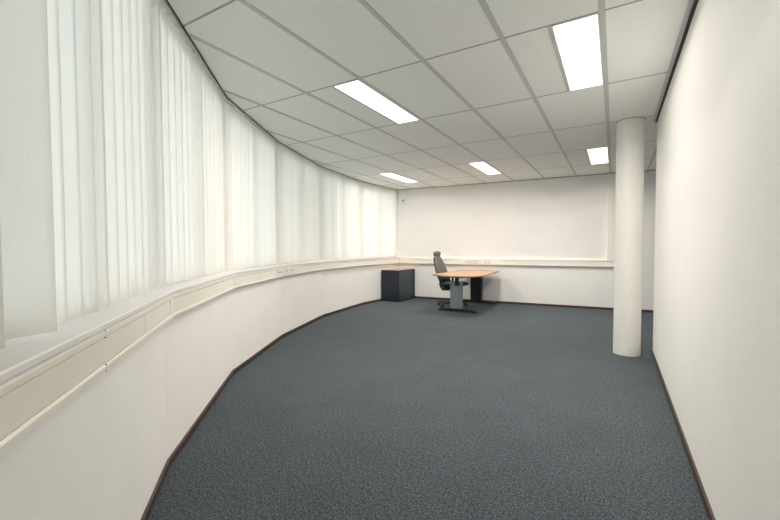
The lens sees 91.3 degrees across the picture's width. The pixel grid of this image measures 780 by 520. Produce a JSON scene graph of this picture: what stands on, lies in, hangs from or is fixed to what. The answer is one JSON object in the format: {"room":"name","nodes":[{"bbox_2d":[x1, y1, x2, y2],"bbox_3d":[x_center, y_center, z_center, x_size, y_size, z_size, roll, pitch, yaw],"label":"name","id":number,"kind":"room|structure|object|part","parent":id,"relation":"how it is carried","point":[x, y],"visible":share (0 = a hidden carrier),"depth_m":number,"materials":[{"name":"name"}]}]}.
{"room":"office","nodes":[
{"label":"office","id":0,"kind":"room"},
{"bbox_2d":[0,263,397,519],"bbox_3d":[-0.828,0.602,4.366,1.887,0.978,10.518,0,2,1],"label":"wall","id":1,"kind":"structure","parent":0,"point":[103,453],"depth_m":1.75,"materials":[{"name":"paint"}]},
{"bbox_2d":[0,258,399,453],"bbox_3d":[-0.685,0.179,4.392,1.668,0.132,10.221,0,2,1],"label":"cable trunking","id":2,"kind":"object","parent":1,"relation":"attached to","point":[30,397],"visible":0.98,"depth_m":1.10,"materials":[{"name":"beige plastic"}]},
{"bbox_3d":[-0.878,0.286,1.135,0.005,0.079,1.017,-1,2,-19],"label":"panel","id":3,"kind":"part","parent":2,"relation":"part of","materials":[{"name":"beige plastic"}]},
{"bbox_3d":[-1.126,0.263,1.867,0.005,0.079,0.524,-1,2,-19],"label":"panel","id":4,"kind":"part","parent":2,"relation":"part of","materials":[{"name":"beige plastic"}]},
{"bbox_3d":[-1.252,0.248,2.346,0.005,0.079,0.470,-1,2,-10],"label":"panel","id":5,"kind":"part","parent":2,"relation":"part of","materials":[{"name":"beige plastic"}]},
{"bbox_3d":[-1.394,0.223,3.125,0.005,0.079,1.110,-1,2,-10],"label":"panel","id":6,"kind":"part","parent":2,"relation":"part of","materials":[{"name":"beige plastic"}]},
{"bbox_3d":[-1.483,0.196,3.966,0.005,0.079,0.596,0,2,2],"label":"panel","id":7,"kind":"part","parent":2,"relation":"part of","materials":[{"name":"beige plastic"}]},
{"bbox_3d":[-1.458,0.172,4.720,0.005,0.079,0.910,0,2,2],"label":"panel","id":8,"kind":"part","parent":2,"relation":"part of","materials":[{"name":"beige plastic"}]},
{"bbox_2d":[277,269,283,275],"bbox_3d":[-1.440,0.162,5.013,0.013,0.078,0.270,0,2,2],"label":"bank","id":9,"kind":"object","parent":2,"relation":"attached to","point":[280,271],"visible":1,"depth_m":5.00,"materials":[{"name":"white plastic"}]},
{"bbox_2d":[285,268,294,273],"bbox_3d":[-1.404,0.151,5.337,0.013,0.078,0.300,0,2,10],"label":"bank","id":10,"kind":"object","parent":2,"relation":"attached to","point":[287,270],"visible":1,"depth_m":5.32,"materials":[{"name":"white plastic"}]},
{"bbox_3d":[-1.358,0.141,5.639,0.005,0.079,0.946,0,2,10],"label":"panel","id":11,"kind":"part","parent":2,"relation":"part of","materials":[{"name":"beige plastic"}]},
{"bbox_3d":[-1.212,0.116,6.423,0.005,0.079,0.645,0,2,10],"label":"panel","id":12,"kind":"part","parent":2,"relation":"part of","materials":[{"name":"beige plastic"}]},
{"bbox_3d":[-1.024,0.094,7.060,0.005,0.079,0.696,1,2,22],"label":"panel","id":13,"kind":"part","parent":2,"relation":"part of","materials":[{"name":"beige plastic"}]},
{"bbox_3d":[-0.724,0.070,7.798,0.005,0.079,0.893,1,2,22],"label":"panel","id":14,"kind":"part","parent":2,"relation":"part of","materials":[{"name":"beige plastic"}]},
{"bbox_3d":[-0.370,0.046,8.503,0.005,0.079,0.696,1,2,33],"label":"panel","id":15,"kind":"part","parent":2,"relation":"part of","materials":[{"name":"beige plastic"}]},
{"bbox_3d":[0.015,0.025,9.103,0.005,0.079,0.725,1,2,33],"label":"panel","id":16,"kind":"part","parent":2,"relation":"part of","materials":[{"name":"beige plastic"}]},
{"bbox_2d":[0,257,399,384],"bbox_3d":[-0.779,0.101,4.361,1.863,0.024,10.446,0,2,1],"label":"sill","id":17,"kind":"structure","parent":1,"relation":"attached to","point":[19,355],"depth_m":1.10,"materials":[{"name":"beige paint"}]},
{"bbox_2d":[141,299,381,519],"bbox_3d":[-0.696,1.067,4.419,1.644,0.045,10.221,0,2,1],"label":"baseboard","id":18,"kind":"structure","parent":1,"relation":"attached to","point":[172,457],"depth_m":2.78,"materials":[{"name":"brown wood"}]},
{"bbox_2d":[164,0,688,189],"bbox_3d":[1.298,-1.604,3.824,8.187,0.104,9.689,1,2,30],"label":"ceiling","id":19,"kind":"structure","parent":0,"point":[483,80],"depth_m":3.17,"materials":[{"name":"tile"}]},
{"bbox_2d":[0,0,156,348],"bbox_3d":[-1.028,-0.644,1.324,0.080,1.640,1.544,-1,2,-18],"label":"vertical blind","id":20,"kind":"object","parent":19,"relation":"hanging from","point":[77,197],"visible":1,"depth_m":1.17,"materials":[{"name":"fabric"}]},
{"bbox_2d":[150,0,227,286],"bbox_3d":[-1.430,-0.693,2.849,0.042,1.640,1.597,-1,2,-10],"label":"vertical blind","id":21,"kind":"object","parent":19,"relation":"hanging from","point":[189,139],"visible":0.98,"depth_m":2.54,"materials":[{"name":"fabric"}]},
{"bbox_3d":[-1.432,-1.502,2.823,0.042,0.021,1.564,-1,2,-10],"label":"head rail","id":22,"kind":"part","parent":21,"relation":"part of","materials":[{"name":"metal"}]},
{"bbox_2d":[224,98,278,269],"bbox_3d":[-1.548,-0.742,4.394,0.042,1.640,1.521,0,2,2],"label":"vertical blind","id":23,"kind":"object","parent":19,"relation":"hanging from","point":[251,152],"visible":0.94,"depth_m":4.23,"materials":[{"name":"fabric"}]},
{"bbox_3d":[-1.550,-1.551,4.368,0.042,0.021,1.490,0,2,2],"label":"head rail","id":24,"kind":"part","parent":23,"relation":"part of","materials":[{"name":"metal"}]},
{"bbox_2d":[166,0,396,189],"bbox_3d":[-0.711,-1.565,4.332,1.645,0.004,10.229,0,2,1],"label":"trim","id":25,"kind":"structure","parent":19,"relation":"attached to","point":[166,0],"depth_m":3.20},
{"bbox_2d":[277,142,322,263],"bbox_3d":[-1.377,-0.793,5.941,0.078,1.640,1.580,0,2,11],"label":"vertical blind","id":26,"kind":"object","parent":19,"relation":"hanging from","point":[299,178],"visible":0.94,"depth_m":5.79,"materials":[{"name":"fabric"}]},
{"bbox_3d":[-1.379,-1.602,5.915,0.042,0.021,1.575,0,2,10],"label":"head rail","id":27,"kind":"part","parent":26,"relation":"part of","materials":[{"name":"metal"}]},
{"bbox_2d":[321,167,361,259],"bbox_3d":[-0.929,-0.844,7.478,0.071,1.640,1.594,1,2,22],"label":"vertical blind","id":28,"kind":"object","parent":19,"relation":"hanging from","point":[341,194],"visible":0.9,"depth_m":7.39,"materials":[{"name":"fabric"}]},
{"bbox_3d":[-0.932,-1.653,7.448,0.042,0.021,1.573,1,2,22],"label":"head rail","id":29,"kind":"part","parent":28,"relation":"part of","materials":[{"name":"metal"}]},
{"bbox_2d":[333,79,418,123],"bbox_3d":[-0.086,-1.548,3.806,0.268,0.006,1.184,1,2,30],"label":"recessed light","id":30,"kind":"object","parent":19,"relation":"in","point":[356,89],"visible":1,"depth_m":3.71,"materials":[{"name":"white plastic"}]},
{"bbox_2d":[361,182,396,257],"bbox_3d":[-0.225,-0.891,8.845,0.042,1.640,1.495,1,2,33],"label":"vertical blind","id":31,"kind":"object","parent":19,"relation":"hanging from","point":[378,203],"visible":1,"depth_m":8.77,"materials":[{"name":"fabric"}]},
{"bbox_3d":[-0.228,-1.700,8.819,0.042,0.021,1.463,1,2,33],"label":"head rail","id":32,"kind":"part","parent":31,"relation":"part of","materials":[{"name":"metal"}]},
{"bbox_2d":[380,172,417,182],"bbox_3d":[0.199,-1.679,7.814,0.268,0.006,1.184,1,2,30],"label":"recessed light","id":33,"kind":"object","parent":19,"relation":"in","point":[391,175],"visible":1,"depth_m":7.74,"materials":[{"name":"white plastic"}]},
{"bbox_2d":[468,161,501,174],"bbox_3d":[1.740,-1.654,6.907,0.268,0.006,1.184,1,2,30],"label":"recessed light","id":34,"kind":"object","parent":19,"relation":"in","point":[484,167],"visible":1,"depth_m":6.88,"materials":[{"name":"white plastic"}]},
{"bbox_2d":[551,13,603,90],"bbox_3d":[1.455,-1.523,2.899,0.268,0.006,1.184,1,2,30],"label":"recessed light","id":35,"kind":"object","parent":19,"relation":"in","point":[578,42],"visible":1,"depth_m":2.76,"materials":[{"name":"white plastic"}]},
{"bbox_2d":[587,147,608,164],"bbox_3d":[3.282,-1.629,5.999,0.268,0.006,1.184,1,2,30],"label":"recessed light","id":36,"kind":"object","parent":19,"relation":"in","point":[596,155],"visible":1,"depth_m":5.93,"materials":[{"name":"white plastic"}]},
{"bbox_2d":[148,298,708,519],"bbox_3d":[1.306,1.140,3.913,8.187,0.080,9.689,1,2,30],"label":"floor","id":37,"kind":"structure","parent":0,"point":[412,409],"depth_m":2.59,"materials":[{"name":"carpet"}]},
{"bbox_2d":[382,268,414,301],"bbox_3d":[0.206,0.579,9.020,0.471,0.716,0.780,1,2,30],"label":"storage cabinet","id":38,"kind":"object","parent":37,"relation":"on","point":[398,284],"visible":1,"depth_m":8.74,"materials":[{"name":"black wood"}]},
{"bbox_3d":[0.370,0.582,8.866,0.008,0.658,0.658,1,2,30],"label":"shutter door","id":39,"kind":"part","parent":38,"relation":"part of","materials":[{"name":"metal"}]},
{"bbox_3d":[0.567,0.580,9.195,0.014,0.700,0.110,1,2,30],"label":"post","id":40,"kind":"part","parent":38,"relation":"part of","materials":[{"name":"black metal"}]},
{"bbox_2d":[433,251,467,307],"bbox_3d":[1.256,0.392,7.985,0.699,1.152,0.622,1,2,30],"label":"office chair","id":41,"kind":"object","parent":37,"relation":"on","point":[439,265],"visible":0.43,"depth_m":7.95,"materials":[{"name":"grey fabric"}]},
{"bbox_2d":[435,256,447,272],"bbox_3d":[1.071,0.115,8.082,0.178,0.403,0.470,1,2,30],"label":"chair backrest","id":42,"kind":"object","parent":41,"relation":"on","point":[440,267],"depth_m":8.00,"materials":[{"name":"grey fabric"}]},
{"bbox_3d":[1.327,0.490,7.944,0.532,0.091,0.480,1,2,30],"label":"seat","id":43,"kind":"part","parent":41,"relation":"part of","materials":[{"name":"black fabric"}]},
{"bbox_2d":[432,270,498,312],"bbox_3d":[1.548,0.616,7.640,0.975,0.724,1.955,1,2,30],"label":"office desk","id":44,"kind":"object","parent":37,"relation":"on","point":[456,287],"visible":1,"depth_m":7.35,"materials":[{"name":"brown wood"}]},
{"bbox_3d":[1.277,0.679,7.324,0.240,0.530,0.060,1,2,30],"label":"leg","id":45,"kind":"part","parent":44,"relation":"part of","materials":[{"name":"silver metal"}]},
{"bbox_3d":[1.914,0.594,8.493,0.230,0.620,0.065,1,2,30],"label":"leg","id":46,"kind":"part","parent":44,"relation":"part of","materials":[{"name":"black plastic"}]},
{"bbox_3d":[1.946,0.626,8.528,0.260,0.555,0.024,1,2,30],"label":"panel","id":47,"kind":"part","parent":44,"relation":"part of","materials":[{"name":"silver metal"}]},
{"bbox_2d":[398,170,655,309],"bbox_3d":[3.684,-0.413,7.804,8.208,2.758,0.150,1,2,27],"label":"wall","id":48,"kind":"structure","parent":0,"point":[565,218],"depth_m":8.13,"materials":[{"name":"paint"}]},
{"bbox_2d":[393,190,397,256],"bbox_3d":[0.135,-0.902,9.474,0.118,1.644,0.031,1,2,33],"label":"trim","id":49,"kind":"structure","parent":48,"relation":"attached to","point":[397,190],"depth_m":9.44,"materials":[{"name":"white plastic"}]},
{"bbox_2d":[399,173,615,266],"bbox_3d":[2.293,-0.792,8.378,4.594,1.804,0.052,1,2,27],"label":"cable trunking","id":50,"kind":"object","parent":48,"relation":"attached to","point":[609,262],"visible":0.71,"depth_m":7.64,"materials":[{"name":"beige plastic"}]},
{"bbox_3d":[0.986,0.025,9.044,1.678,0.079,0.005,1,2,27],"label":"panel","id":51,"kind":"part","parent":50,"relation":"part of","materials":[{"name":"beige plastic"}]},
{"bbox_2d":[465,260,478,262],"bbox_3d":[1.850,0.036,8.600,0.330,0.078,0.013,1,2,27],"label":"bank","id":52,"kind":"object","parent":50,"relation":"attached to","point":[466,261],"visible":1,"depth_m":8.60,"materials":[{"name":"white plastic"}]},
{"bbox_2d":[483,260,491,263],"bbox_3d":[2.159,0.040,8.444,0.180,0.078,0.013,1,2,27],"label":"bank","id":53,"kind":"object","parent":50,"relation":"attached to","point":[484,261],"visible":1,"depth_m":8.44,"materials":[{"name":"white plastic"}]},
{"bbox_3d":[2.418,0.044,8.325,1.513,0.079,0.005,1,2,27],"label":"panel","id":54,"kind":"part","parent":50,"relation":"part of","materials":[{"name":"beige plastic"}]},
{"bbox_3d":[3.653,0.061,7.705,1.236,0.079,0.005,1,2,27],"label":"panel","id":55,"kind":"part","parent":50,"relation":"part of","materials":[{"name":"beige plastic"}]},
{"bbox_2d":[401,170,653,189],"bbox_3d":[3.704,-1.681,7.655,7.848,0.012,0.022,1,2,27],"label":"trim","id":56,"kind":"structure","parent":48,"relation":"attached to","point":[644,170],"depth_m":8.13,"materials":[{"name":"metal"}]},
{"bbox_2d":[415,296,652,312],"bbox_3d":[3.720,0.946,7.742,7.834,0.045,0.012,1,2,27],"label":"baseboard","id":57,"kind":"structure","parent":48,"relation":"attached to","point":[504,302],"depth_m":7.97,"materials":[{"name":"brown wood"}]},
{"bbox_2d":[613,117,645,356],"bbox_3d":[2.730,-0.248,4.363,0.284,2.658,0.284,1,2,30],"label":"column","id":58,"kind":"structure","parent":0,"point":[630,132],"depth_m":4.26,"materials":[{"name":"paint"}]},
{"bbox_2d":[653,0,779,519],"bbox_3d":[1.464,-0.155,1.600,0.105,2.658,6.350,1,2,30],"label":"wall","id":59,"kind":"structure","parent":0,"point":[716,311],"depth_m":1.58,"materials":[{"name":"paint"}]},
{"bbox_2d":[652,0,698,122],"bbox_3d":[1.502,-1.488,1.793,0.027,0.005,5.900,1,2,30],"label":"trim","id":60,"kind":"structure","parent":59,"relation":"attached to","point":[690,2],"depth_m":2.78,"materials":[{"name":"metal"}]},
{"bbox_2d":[651,349,715,519],"bbox_3d":[1.574,1.144,1.836,0.117,0.045,5.932,1,2,30],"label":"baseboard","id":61,"kind":"structure","parent":59,"relation":"attached to","point":[701,489],"depth_m":2.22,"materials":[{"name":"brown wood"}]}
]}

